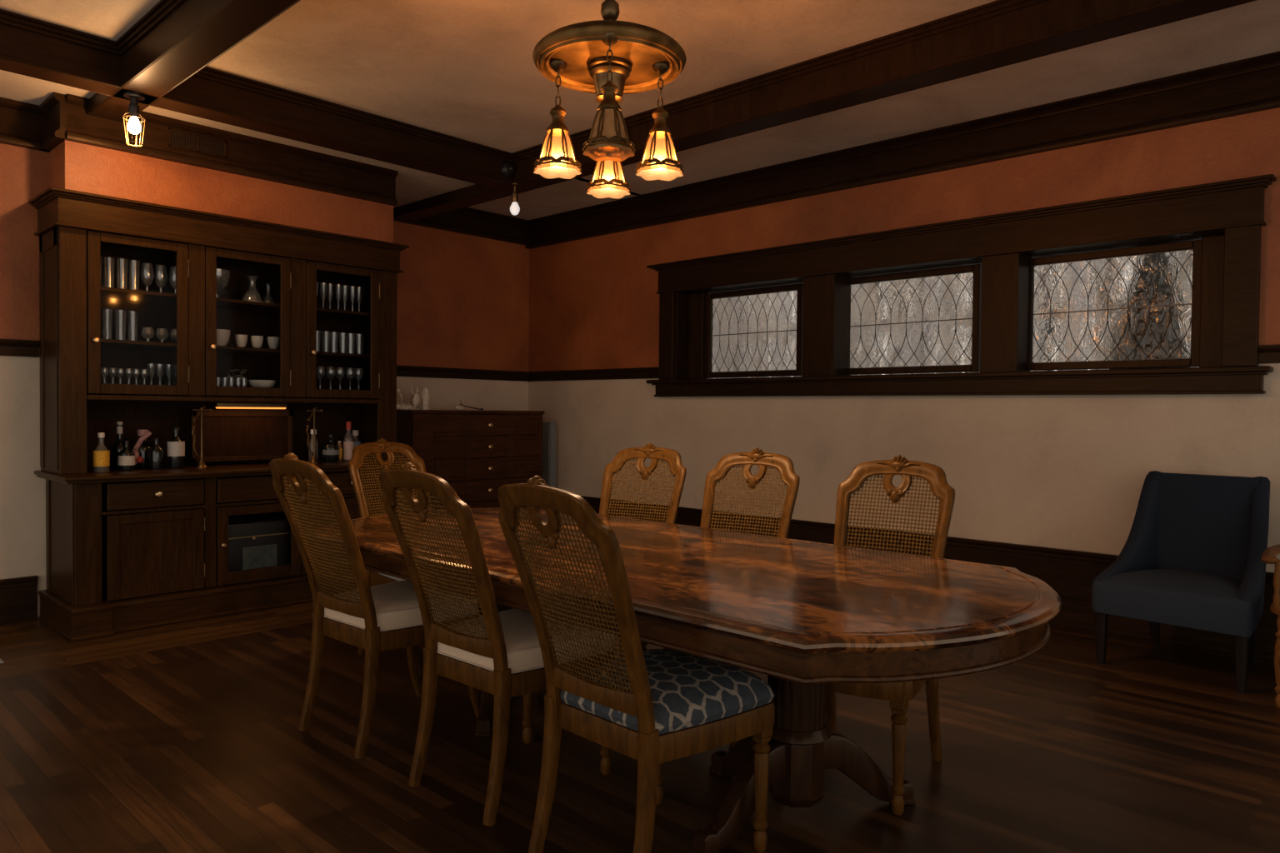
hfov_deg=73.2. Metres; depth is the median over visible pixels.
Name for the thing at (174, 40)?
ceiling beam
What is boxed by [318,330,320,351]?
water glass
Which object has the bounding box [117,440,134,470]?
liquor bottle
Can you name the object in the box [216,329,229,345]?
cup
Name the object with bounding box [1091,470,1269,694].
armchair
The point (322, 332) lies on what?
water glass
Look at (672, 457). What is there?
dining chair
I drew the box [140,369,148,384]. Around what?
glass
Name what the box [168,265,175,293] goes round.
goblet
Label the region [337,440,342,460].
bottle
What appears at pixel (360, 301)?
champagne flute
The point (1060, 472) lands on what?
wall
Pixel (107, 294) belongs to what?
shelf
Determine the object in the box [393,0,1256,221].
ceiling beam
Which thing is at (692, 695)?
cushion
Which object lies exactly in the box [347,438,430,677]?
dining chair
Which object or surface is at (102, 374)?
glass
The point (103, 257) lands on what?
tumbler
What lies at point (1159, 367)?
evergreen shrub
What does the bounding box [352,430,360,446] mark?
liquor bottle
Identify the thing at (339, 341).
water glass
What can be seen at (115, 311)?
glass
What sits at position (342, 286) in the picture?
champagne flute
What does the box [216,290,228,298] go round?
dish
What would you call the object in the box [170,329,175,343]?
cup
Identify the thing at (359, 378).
wine glass
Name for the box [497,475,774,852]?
dining chair
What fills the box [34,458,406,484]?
countertop
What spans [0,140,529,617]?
wall
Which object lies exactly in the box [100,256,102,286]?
tumbler
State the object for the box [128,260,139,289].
tumbler
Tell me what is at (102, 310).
glass
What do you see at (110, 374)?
glass
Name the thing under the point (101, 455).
liquor bottle
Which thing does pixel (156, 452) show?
liquor bottle
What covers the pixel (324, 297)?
champagne flute
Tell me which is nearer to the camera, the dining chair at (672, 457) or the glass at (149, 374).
the dining chair at (672, 457)
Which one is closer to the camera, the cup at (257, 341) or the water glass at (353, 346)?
the cup at (257, 341)
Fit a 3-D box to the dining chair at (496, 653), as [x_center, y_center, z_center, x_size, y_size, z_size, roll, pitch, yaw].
[-0.482,0.659,2.903,0.519,1.107,0.772,2,1,42]
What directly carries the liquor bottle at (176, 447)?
on the china hutch
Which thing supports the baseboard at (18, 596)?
attached to the wall at (462, 300)
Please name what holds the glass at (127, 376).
on the china hutch
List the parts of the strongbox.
grey plate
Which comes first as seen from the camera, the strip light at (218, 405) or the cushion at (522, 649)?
the cushion at (522, 649)
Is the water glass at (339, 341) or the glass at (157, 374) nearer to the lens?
the glass at (157, 374)
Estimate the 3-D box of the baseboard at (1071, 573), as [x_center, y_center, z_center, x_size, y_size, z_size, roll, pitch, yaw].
[2.408,0.965,5.346,9.780,0.450,0.040,2,2,43]
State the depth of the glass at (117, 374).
5.10 m
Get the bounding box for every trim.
[0,96,49,151]
[0,338,39,357]
[39,91,398,205]
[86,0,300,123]
[393,207,529,245]
[396,365,528,381]
[525,50,1279,249]
[527,344,1279,381]
[646,174,1276,396]
[675,230,1224,379]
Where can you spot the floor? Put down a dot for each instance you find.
(182, 737)
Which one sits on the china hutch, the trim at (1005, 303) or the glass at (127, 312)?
the glass at (127, 312)
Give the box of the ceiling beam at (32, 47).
[0,9,513,189]
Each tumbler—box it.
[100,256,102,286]
[102,256,114,287]
[115,258,127,289]
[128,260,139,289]
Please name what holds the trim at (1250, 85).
attached to the wall at (1060, 472)
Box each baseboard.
[0,575,38,625]
[580,495,1279,659]
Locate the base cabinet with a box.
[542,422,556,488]
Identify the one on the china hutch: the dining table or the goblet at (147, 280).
the goblet at (147, 280)
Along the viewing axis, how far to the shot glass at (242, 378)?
5.63 m
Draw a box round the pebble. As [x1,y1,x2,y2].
[455,405,464,409]
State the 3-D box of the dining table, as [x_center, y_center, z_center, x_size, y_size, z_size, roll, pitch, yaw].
[-0.063,0.828,3.213,2.984,0.760,1.304,2,2,43]
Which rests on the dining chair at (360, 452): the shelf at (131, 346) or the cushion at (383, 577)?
the cushion at (383, 577)
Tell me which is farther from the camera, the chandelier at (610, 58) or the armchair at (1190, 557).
the armchair at (1190, 557)
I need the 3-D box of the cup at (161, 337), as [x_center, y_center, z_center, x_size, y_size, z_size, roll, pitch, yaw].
[-2.930,-0.555,5.279,0.072,0.090,0.072,1,1,3]
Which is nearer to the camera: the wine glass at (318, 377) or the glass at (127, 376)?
the glass at (127, 376)
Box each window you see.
[705,283,803,378]
[847,264,981,374]
[1028,239,1201,370]
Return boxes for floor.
[0,601,1279,852]
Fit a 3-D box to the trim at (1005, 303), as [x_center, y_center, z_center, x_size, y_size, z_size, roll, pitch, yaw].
[1.822,-0.736,6.082,3.950,0.770,0.326,2,2,43]
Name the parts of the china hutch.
knob, door, drawer, door, knob, knob, cornice, panel, niche panel, panel frame, door, drawer, door, door, drawer, door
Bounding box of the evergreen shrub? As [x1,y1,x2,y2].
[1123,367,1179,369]
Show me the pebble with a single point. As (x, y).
(457, 407)
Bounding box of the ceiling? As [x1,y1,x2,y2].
[0,0,1279,219]
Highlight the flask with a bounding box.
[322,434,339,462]
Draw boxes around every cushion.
[324,580,478,630]
[377,572,404,581]
[437,609,614,672]
[560,649,774,734]
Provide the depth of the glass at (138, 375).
5.16 m
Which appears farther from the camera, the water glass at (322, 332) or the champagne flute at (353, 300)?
the champagne flute at (353, 300)
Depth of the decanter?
5.69 m
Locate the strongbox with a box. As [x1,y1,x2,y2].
[215,515,290,581]
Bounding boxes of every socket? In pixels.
[123,91,144,118]
[510,183,519,202]
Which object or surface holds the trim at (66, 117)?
attached to the wall at (462, 300)
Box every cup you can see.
[140,327,154,341]
[155,328,168,342]
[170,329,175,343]
[235,335,247,347]
[250,335,263,348]
[267,336,279,349]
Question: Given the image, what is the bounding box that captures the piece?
[396,403,411,409]
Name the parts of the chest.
panel, drawer, drawer, drawer, drawer, drawer, drawer, drawer, drawer, drawer, drawer, drawer, drawer, drawer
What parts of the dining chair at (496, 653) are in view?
leg, cane panel, backrest frame, rail, leg, seat frame, leg, leg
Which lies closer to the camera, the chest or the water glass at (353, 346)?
the water glass at (353, 346)
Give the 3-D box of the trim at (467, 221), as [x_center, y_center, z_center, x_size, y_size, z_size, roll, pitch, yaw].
[-1.819,-1.919,7.832,0.100,0.229,2.171,2,2,43]
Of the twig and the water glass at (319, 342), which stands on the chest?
the twig
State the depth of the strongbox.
5.49 m
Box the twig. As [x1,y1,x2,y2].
[459,401,483,409]
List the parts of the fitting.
bulb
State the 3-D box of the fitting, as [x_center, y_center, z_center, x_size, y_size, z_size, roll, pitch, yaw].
[-0.916,-1.661,6.304,0.071,0.230,0.072,2,2,43]
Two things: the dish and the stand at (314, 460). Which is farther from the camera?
the stand at (314, 460)
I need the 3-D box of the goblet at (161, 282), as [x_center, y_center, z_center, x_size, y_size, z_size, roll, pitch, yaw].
[-2.942,-0.899,5.287,0.076,0.180,0.076,0,1,-16]
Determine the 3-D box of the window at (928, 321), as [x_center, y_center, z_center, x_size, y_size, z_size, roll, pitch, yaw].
[1.892,-0.736,6.108,1.047,0.718,0.050,2,2,43]
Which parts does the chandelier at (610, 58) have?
chain, lamp shade, chain, stem, chain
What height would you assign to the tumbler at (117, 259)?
0.185 m
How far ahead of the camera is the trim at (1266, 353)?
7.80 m
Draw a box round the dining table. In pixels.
[306,507,1061,852]
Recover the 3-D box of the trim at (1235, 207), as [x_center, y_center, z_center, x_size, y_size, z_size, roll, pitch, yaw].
[1.779,-0.779,6.064,4.390,1.127,0.391,2,2,43]
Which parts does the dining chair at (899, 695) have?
leg, seat frame, cane panel, backrest frame, leg, leg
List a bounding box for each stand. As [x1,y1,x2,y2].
[191,405,211,468]
[305,406,323,464]
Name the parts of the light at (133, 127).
bulb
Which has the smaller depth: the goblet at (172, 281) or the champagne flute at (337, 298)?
the goblet at (172, 281)
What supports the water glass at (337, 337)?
on the china hutch
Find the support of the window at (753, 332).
in the wall at (1060, 472)
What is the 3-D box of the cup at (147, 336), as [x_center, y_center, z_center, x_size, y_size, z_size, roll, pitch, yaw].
[-2.983,-0.554,5.220,0.072,0.090,0.072,1,1,17]
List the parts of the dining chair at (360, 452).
leg, seat frame, cane panel, backrest frame, leg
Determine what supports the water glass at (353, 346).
on the china hutch
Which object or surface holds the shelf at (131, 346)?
attached to the china hutch
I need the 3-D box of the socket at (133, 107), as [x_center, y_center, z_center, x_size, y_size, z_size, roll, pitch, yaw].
[-2.685,-1.702,4.569,0.100,0.115,0.100,2,2,43]
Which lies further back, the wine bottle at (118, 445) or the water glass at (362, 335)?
the water glass at (362, 335)
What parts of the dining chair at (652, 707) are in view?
leg, cane panel, backrest frame, rail, leg, leg, seat frame, leg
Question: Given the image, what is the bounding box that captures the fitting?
[510,183,519,215]
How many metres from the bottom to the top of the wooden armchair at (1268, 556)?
0.782 m
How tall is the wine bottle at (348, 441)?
0.283 m
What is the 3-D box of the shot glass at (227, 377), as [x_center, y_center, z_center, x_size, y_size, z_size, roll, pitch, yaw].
[-2.647,-0.283,5.574,0.038,0.065,0.038,0,1,-16]
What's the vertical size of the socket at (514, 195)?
0.135 m
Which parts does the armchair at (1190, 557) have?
leg, arm, leg, seat, backrest, leg, leg, arm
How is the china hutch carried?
on the floor
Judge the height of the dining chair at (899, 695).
1.107 m
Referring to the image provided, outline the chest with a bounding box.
[396,410,544,511]
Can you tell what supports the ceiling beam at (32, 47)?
attached to the ceiling
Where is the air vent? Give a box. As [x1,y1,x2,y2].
[168,127,226,158]
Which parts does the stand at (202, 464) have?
handle, lever, post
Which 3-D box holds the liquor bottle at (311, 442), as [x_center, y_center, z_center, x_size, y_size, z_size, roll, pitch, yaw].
[-2.313,0.135,6.099,0.068,0.228,0.068,2,2,43]
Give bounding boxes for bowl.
[216,268,230,289]
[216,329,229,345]
[248,380,275,388]
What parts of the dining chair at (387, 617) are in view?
leg, cane panel, backrest frame, rail, leg, seat frame, leg, leg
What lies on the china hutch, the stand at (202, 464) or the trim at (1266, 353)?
the stand at (202, 464)
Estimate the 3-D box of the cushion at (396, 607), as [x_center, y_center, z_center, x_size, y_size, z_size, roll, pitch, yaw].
[-0.957,0.709,3.479,0.488,0.092,0.503,1,1,40]
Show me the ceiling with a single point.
(467, 70)
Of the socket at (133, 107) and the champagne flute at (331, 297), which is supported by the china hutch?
the champagne flute at (331, 297)
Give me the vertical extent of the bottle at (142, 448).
0.238 m
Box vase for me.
[420,387,429,409]
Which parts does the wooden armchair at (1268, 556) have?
armrest, seat, arm post, leg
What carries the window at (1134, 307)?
in the wall at (1060, 472)
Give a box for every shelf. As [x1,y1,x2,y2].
[86,285,369,320]
[86,338,369,359]
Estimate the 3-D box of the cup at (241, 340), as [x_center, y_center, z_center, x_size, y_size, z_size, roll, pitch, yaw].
[-2.610,-0.556,5.637,0.076,0.085,0.076,1,1,15]
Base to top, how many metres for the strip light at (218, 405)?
0.042 m
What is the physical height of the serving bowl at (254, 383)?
0.055 m
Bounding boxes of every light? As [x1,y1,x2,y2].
[122,91,145,146]
[214,402,287,409]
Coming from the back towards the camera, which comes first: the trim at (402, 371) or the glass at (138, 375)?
the trim at (402, 371)
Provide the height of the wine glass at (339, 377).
0.165 m
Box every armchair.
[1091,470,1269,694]
[1260,544,1279,707]
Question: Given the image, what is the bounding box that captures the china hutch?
[28,186,409,642]
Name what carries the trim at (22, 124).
attached to the wall at (462, 300)
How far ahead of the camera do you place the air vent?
5.31 m
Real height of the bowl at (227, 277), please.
0.130 m
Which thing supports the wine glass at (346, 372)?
on the china hutch
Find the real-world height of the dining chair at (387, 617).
1.109 m
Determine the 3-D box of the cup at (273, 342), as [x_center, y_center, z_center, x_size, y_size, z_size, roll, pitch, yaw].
[-2.465,-0.558,5.789,0.076,0.085,0.076,1,1,17]
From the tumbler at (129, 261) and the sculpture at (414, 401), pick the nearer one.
the tumbler at (129, 261)
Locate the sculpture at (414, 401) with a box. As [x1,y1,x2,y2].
[410,386,419,409]
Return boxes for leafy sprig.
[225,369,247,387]
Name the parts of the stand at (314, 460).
handle, lever, post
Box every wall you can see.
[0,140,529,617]
[528,107,1279,572]
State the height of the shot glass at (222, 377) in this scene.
0.065 m
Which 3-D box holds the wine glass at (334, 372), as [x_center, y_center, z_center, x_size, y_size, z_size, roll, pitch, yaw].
[-2.189,-0.339,6.092,0.070,0.165,0.070,1,1,38]
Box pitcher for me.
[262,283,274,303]
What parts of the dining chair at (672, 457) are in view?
leg, cane panel, backrest frame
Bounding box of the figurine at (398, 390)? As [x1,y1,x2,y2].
[396,388,402,409]
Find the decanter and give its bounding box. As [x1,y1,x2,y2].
[241,275,262,301]
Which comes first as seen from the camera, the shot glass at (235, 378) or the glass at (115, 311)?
the glass at (115, 311)
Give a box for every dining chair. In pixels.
[269,452,480,759]
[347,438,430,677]
[379,462,615,826]
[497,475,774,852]
[599,443,686,658]
[640,447,799,747]
[825,455,954,815]
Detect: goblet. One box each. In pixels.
[140,262,154,290]
[154,265,167,288]
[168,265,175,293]
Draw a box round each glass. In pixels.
[100,309,112,339]
[100,367,108,384]
[109,367,116,384]
[114,310,125,339]
[116,368,124,384]
[125,368,132,384]
[126,310,138,340]
[132,369,139,384]
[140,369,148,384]
[147,364,155,384]
[155,364,164,378]
[165,364,173,385]
[221,377,227,386]
[227,377,234,386]
[235,378,241,387]
[240,378,247,387]
[316,366,325,386]
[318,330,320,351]
[320,331,329,352]
[325,366,335,389]
[330,331,338,352]
[335,367,344,389]
[338,332,347,353]
[345,367,354,389]
[346,333,354,353]
[354,368,363,389]
[355,334,364,354]
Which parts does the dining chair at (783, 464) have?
leg, leg, cane panel, backrest frame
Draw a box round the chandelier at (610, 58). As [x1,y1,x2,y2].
[532,0,686,195]
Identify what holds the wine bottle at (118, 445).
on the china hutch
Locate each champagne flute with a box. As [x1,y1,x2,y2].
[320,282,326,308]
[326,283,333,306]
[335,284,341,300]
[341,285,348,309]
[349,285,355,305]
[355,286,362,303]
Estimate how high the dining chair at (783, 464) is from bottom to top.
1.107 m
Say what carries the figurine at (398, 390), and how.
on the chest
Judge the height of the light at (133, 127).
0.262 m
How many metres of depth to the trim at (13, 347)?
4.97 m
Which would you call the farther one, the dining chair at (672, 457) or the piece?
the piece
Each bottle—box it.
[92,432,109,472]
[110,421,124,469]
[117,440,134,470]
[131,430,151,469]
[149,438,163,469]
[167,427,184,468]
[308,429,318,461]
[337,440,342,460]
[343,421,354,461]
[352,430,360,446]
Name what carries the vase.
on the chest

